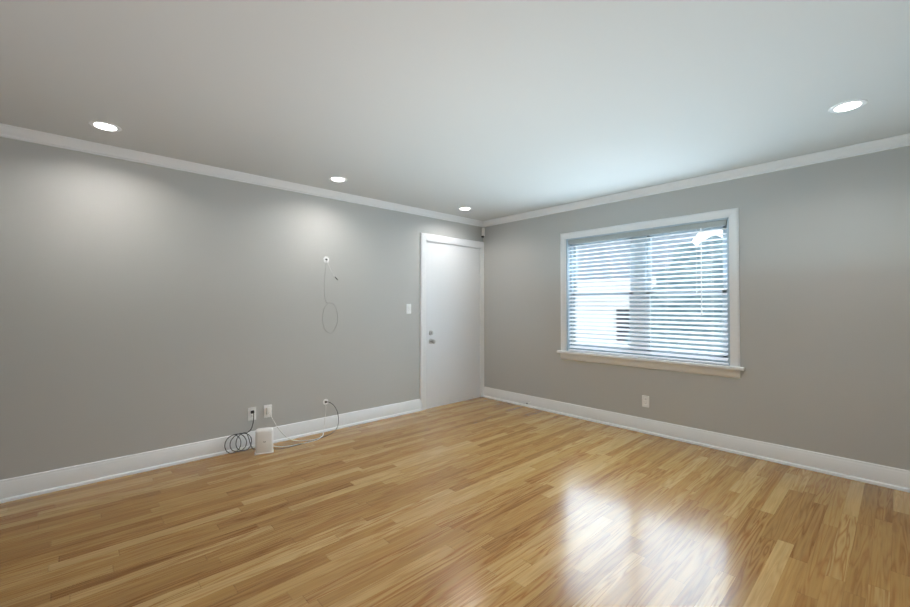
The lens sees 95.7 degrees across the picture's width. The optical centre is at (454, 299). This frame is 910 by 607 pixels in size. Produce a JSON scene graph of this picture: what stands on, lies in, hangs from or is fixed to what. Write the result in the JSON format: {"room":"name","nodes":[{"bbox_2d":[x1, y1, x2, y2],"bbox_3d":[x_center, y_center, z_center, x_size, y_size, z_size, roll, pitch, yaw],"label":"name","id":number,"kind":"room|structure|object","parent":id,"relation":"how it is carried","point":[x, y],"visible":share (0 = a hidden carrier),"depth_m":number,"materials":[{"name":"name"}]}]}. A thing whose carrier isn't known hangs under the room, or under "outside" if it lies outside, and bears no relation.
{"room":"empty living room","nodes":[
{"label":"empty living room","id":0,"kind":"room"},
{"bbox_2d":[0,137,482,479],"bbox_3d":[-2.015,0.108,3.630,6.440,2.440,0.140,1,-1,-43],"label":"wall","id":1,"kind":"structure","parent":0,"point":[145,307],"depth_m":3.33,"materials":[{"name":"grey paint"}]},
{"bbox_2d":[0,399,421,503],"bbox_3d":[-2.316,1.250,3.218,5.183,0.142,0.030,1,-1,-43],"label":"baseboard","id":2,"kind":"structure","parent":1,"relation":"attached to","point":[26,486],"depth_m":3.25,"materials":[{"name":"white wood"}]},
{"bbox_2d":[0,123,483,226],"bbox_3d":[-1.896,-1.078,3.623,6.300,0.070,0.060,1,-1,-43],"label":"crown molding","id":3,"kind":"structure","parent":1,"relation":"attached to","point":[90,147],"depth_m":3.41,"materials":[{"name":"white wood"}]},
{"bbox_2d":[248,407,255,420],"bbox_3d":[-1.822,1.031,3.693,0.070,0.115,0.008,1,-1,-43],"label":"electrical outlet","id":4,"kind":"object","parent":1,"relation":"attached to","point":[250,416],"visible":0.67,"depth_m":3.69,"materials":[{"name":"white plastic"}]},
{"bbox_2d":[264,404,271,417],"bbox_3d":[-1.722,1.032,3.787,0.070,0.115,0.008,1,-1,-43],"label":"electrical outlet","id":5,"kind":"object","parent":1,"relation":"attached to","point":[265,414],"visible":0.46,"depth_m":3.78,"materials":[{"name":"white plastic"}]},
{"bbox_2d":[266,407,270,413],"bbox_3d":[-1.710,1.025,3.775,0.040,0.060,0.028,1,-1,-43],"label":"plug","id":6,"kind":"object","parent":5,"relation":"attached to","point":[268,410],"visible":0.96,"depth_m":3.76,"materials":[{"name":"white plastic"}]},
{"bbox_2d":[406,304,410,313],"bbox_3d":[-0.546,0.115,4.885,0.070,0.115,0.013,1,-1,-43],"label":"light switch","id":7,"kind":"object","parent":1,"relation":"attached to","point":[408,308],"visible":1,"depth_m":4.88,"materials":[{"name":"white plastic"}]},
{"bbox_2d":[420,233,483,409],"bbox_3d":[-0.045,0.276,5.437,1.150,2.160,0.159,1,-1,-43],"label":"door frame","id":8,"kind":"structure","parent":1,"relation":"attached to","point":[426,237],"depth_m":5.06,"materials":[{"name":"white wood"}]},
{"bbox_2d":[426,242,480,407],"bbox_3d":[0.009,0.320,5.386,0.966,2.054,0.120,1,-1,-43],"label":"door","id":9,"kind":"structure","parent":1,"relation":"in","point":[453,321],"depth_m":5.37,"materials":[{"name":"white wood"}]},
{"bbox_2d":[0,397,909,606],"bbox_3d":[-0.253,1.349,1.808,6.580,0.100,5.180,1,-1,-43],"label":"floor","id":10,"kind":"structure","parent":0,"point":[481,502],"depth_m":2.35,"materials":[{"name":"laminate"}]},
{"bbox_2d":[224,413,254,453],"bbox_3d":[-1.823,1.165,3.547,0.274,0.309,0.132,1,-1,-43],"label":"coil","id":11,"kind":"object","parent":10,"relation":"on","point":[240,440],"visible":0.96,"depth_m":3.57,"materials":[{"name":"black plastic"}]},
{"bbox_2d":[255,427,273,454],"bbox_3d":[-1.651,1.224,3.565,0.148,0.205,0.092,0,-1,-25],"label":"box","id":12,"kind":"object","parent":10,"relation":"on","point":[263,440],"visible":0.98,"depth_m":3.53,"materials":[{"name":"white plastic"}]},
{"bbox_2d":[269,410,325,440],"bbox_3d":[-1.450,1.184,3.904,0.566,0.291,0.189,1,-1,-43],"label":"cord","id":13,"kind":"object","parent":10,"relation":"on","point":[298,440],"visible":1,"depth_m":3.83,"materials":[{"name":"white plastic"}]},
{"bbox_2d":[273,436,321,446],"bbox_3d":[-1.445,1.308,3.783,0.494,0.040,0.085,1,-1,-43],"label":"cord","id":14,"kind":"object","parent":10,"relation":"on","point":[296,444],"visible":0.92,"depth_m":3.72,"materials":[{"name":"white plastic"}]},
{"bbox_2d":[273,402,338,448],"bbox_3d":[-1.412,1.182,3.903,0.713,0.295,0.240,1,-1,-43],"label":"cord","id":15,"kind":"object","parent":10,"relation":"on","point":[318,438],"visible":0.92,"depth_m":3.94,"materials":[{"name":"black plastic"}]},
{"bbox_2d":[0,0,909,220],"bbox_3d":[-0.253,-1.191,1.848,6.580,0.100,5.180,1,-1,-43],"label":"ceiling","id":16,"kind":"structure","parent":0,"point":[484,110],"depth_m":2.20,"materials":[{"name":"grey paint"}]},
{"bbox_2d":[88,120,121,131],"bbox_3d":[-2.279,-1.125,2.683,0.168,0.006,0.168,1,-1,-43],"label":"recessed light","id":17,"kind":"object","parent":16,"relation":"in","point":[105,126],"visible":1,"depth_m":2.67,"materials":[{"name":"white"}]},
{"bbox_2d":[329,176,346,181],"bbox_3d":[-1.082,-1.107,3.804,0.168,0.006,0.168,1,-1,-43],"label":"recessed light","id":18,"kind":"object","parent":16,"relation":"in","point":[337,178],"visible":1,"depth_m":3.80,"materials":[{"name":"white"}]},
{"bbox_2d":[458,207,471,209],"bbox_3d":[0.123,-1.089,4.960,0.168,0.006,0.168,1,-1,-43],"label":"recessed light","id":19,"kind":"object","parent":16,"relation":"in","point":[465,208],"visible":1,"depth_m":4.93,"materials":[{"name":"white plastic"}]},
{"bbox_2d":[828,99,867,112],"bbox_3d":[2.303,-1.129,2.413,0.168,0.006,0.168,1,-1,-43],"label":"recessed light","id":20,"kind":"object","parent":16,"relation":"in","point":[850,105],"visible":1,"depth_m":2.41,"materials":[{"name":"white plastic"}]},
{"bbox_2d":[483,146,909,469],"bbox_3d":[2.111,0.114,4.015,0.140,2.440,5.180,1,-1,-43],"label":"wall","id":21,"kind":"structure","parent":0,"point":[824,266],"depth_m":3.33,"materials":[{"name":"grey paint"}]},
{"bbox_2d":[481,228,484,237],"bbox_3d":[0.392,-0.924,5.740,0.048,0.130,0.060,0,-1,2],"label":"detector","id":22,"kind":"object","parent":21,"relation":"attached to","point":[483,232],"visible":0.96,"depth_m":5.71,"materials":[{"name":"white plastic"}]},
{"bbox_2d":[642,395,648,407],"bbox_3d":[1.905,1.023,4.114,0.008,0.115,0.070,1,-1,-43],"label":"outlet","id":23,"kind":"object","parent":21,"relation":"attached to","point":[645,401],"visible":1,"depth_m":4.11,"materials":[{"name":"white plastic"}]},
{"bbox_2d":[557,208,744,378],"bbox_3d":[1.884,-0.043,4.227,0.188,1.474,1.838,1,-1,-43],"label":"window","id":24,"kind":"structure","parent":21,"relation":"in","point":[733,369],"depth_m":4.12,"materials":[{"name":"white wood"}]},
{"bbox_2d":[568,220,728,364],"bbox_3d":[1.868,-0.052,4.212,0.061,1.279,1.586,1,-1,-43],"label":"window blind","id":25,"kind":"object","parent":24,"relation":"attached to","point":[712,224],"visible":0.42,"depth_m":4.09,"materials":[{"name":"white plastic"}]},
{"bbox_2d":[483,387,909,492],"bbox_3d":[2.035,1.262,3.953,0.030,0.142,4.860,1,-1,-43],"label":"baseboard","id":26,"kind":"structure","parent":21,"relation":"attached to","point":[866,472],"depth_m":3.56,"materials":[{"name":"white wood"}]},
{"bbox_2d":[484,133,909,226],"bbox_3d":[2.034,-1.072,3.969,0.060,0.070,4.770,1,-1,-43],"label":"crown molding","id":27,"kind":"structure","parent":21,"relation":"attached to","point":[903,140],"depth_m":3.57,"materials":[{"name":"white wood"}]},
{"label":"outside","id":28,"kind":"structure","parent":0,"visible":0},
{"bbox_2d":[693,230,722,245],"bbox_3d":[8.360,-2.565,10.453,0.001,16.000,32.000,1,-1,-43],"label":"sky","id":29,"kind":"structure","parent":28,"point":[708,233],"depth_m":11.73,"materials":[{"name":"white"}]},
{"bbox_3d":[13.213,5.594,14.134,29.700,0.200,45.000,1,-1,-43],"label":"ground","id":30,"kind":"structure","parent":28,"visible":0},
{"bbox_2d":[576,233,697,345],"bbox_3d":[3.037,1.686,13.636,3.000,7.600,8.600,1,-1,-43],"label":"house","id":31,"kind":"structure","parent":30,"relation":"on","point":[626,259],"depth_m":11.02,"materials":[{"name":"white"}]},
{"bbox_2d":[625,236,722,351],"bbox_3d":[4.649,2.111,7.519,1.683,6.557,2.995,1,-1,-43],"label":"tree","id":32,"kind":"object","parent":30,"relation":"on","point":[690,287],"depth_m":7.36,"materials":[{"name":"green plant"}]},
{"bbox_3d":[-1.310,-0.402,4.191,0.068,0.068,0.007,1,-1,-43],"label":"outlet plate","id":33,"kind":"object","parent":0,"visible":0},
{"bbox_2d":[322,260,337,332],"bbox_3d":[-1.274,-0.025,4.207,0.169,0.748,0.012,1,-1,-43],"label":"loop","id":34,"kind":"object","parent":33,"relation":"attached to","point":[326,302],"visible":1,"depth_m":4.17,"materials":[{"name":"grey"}]}
]}

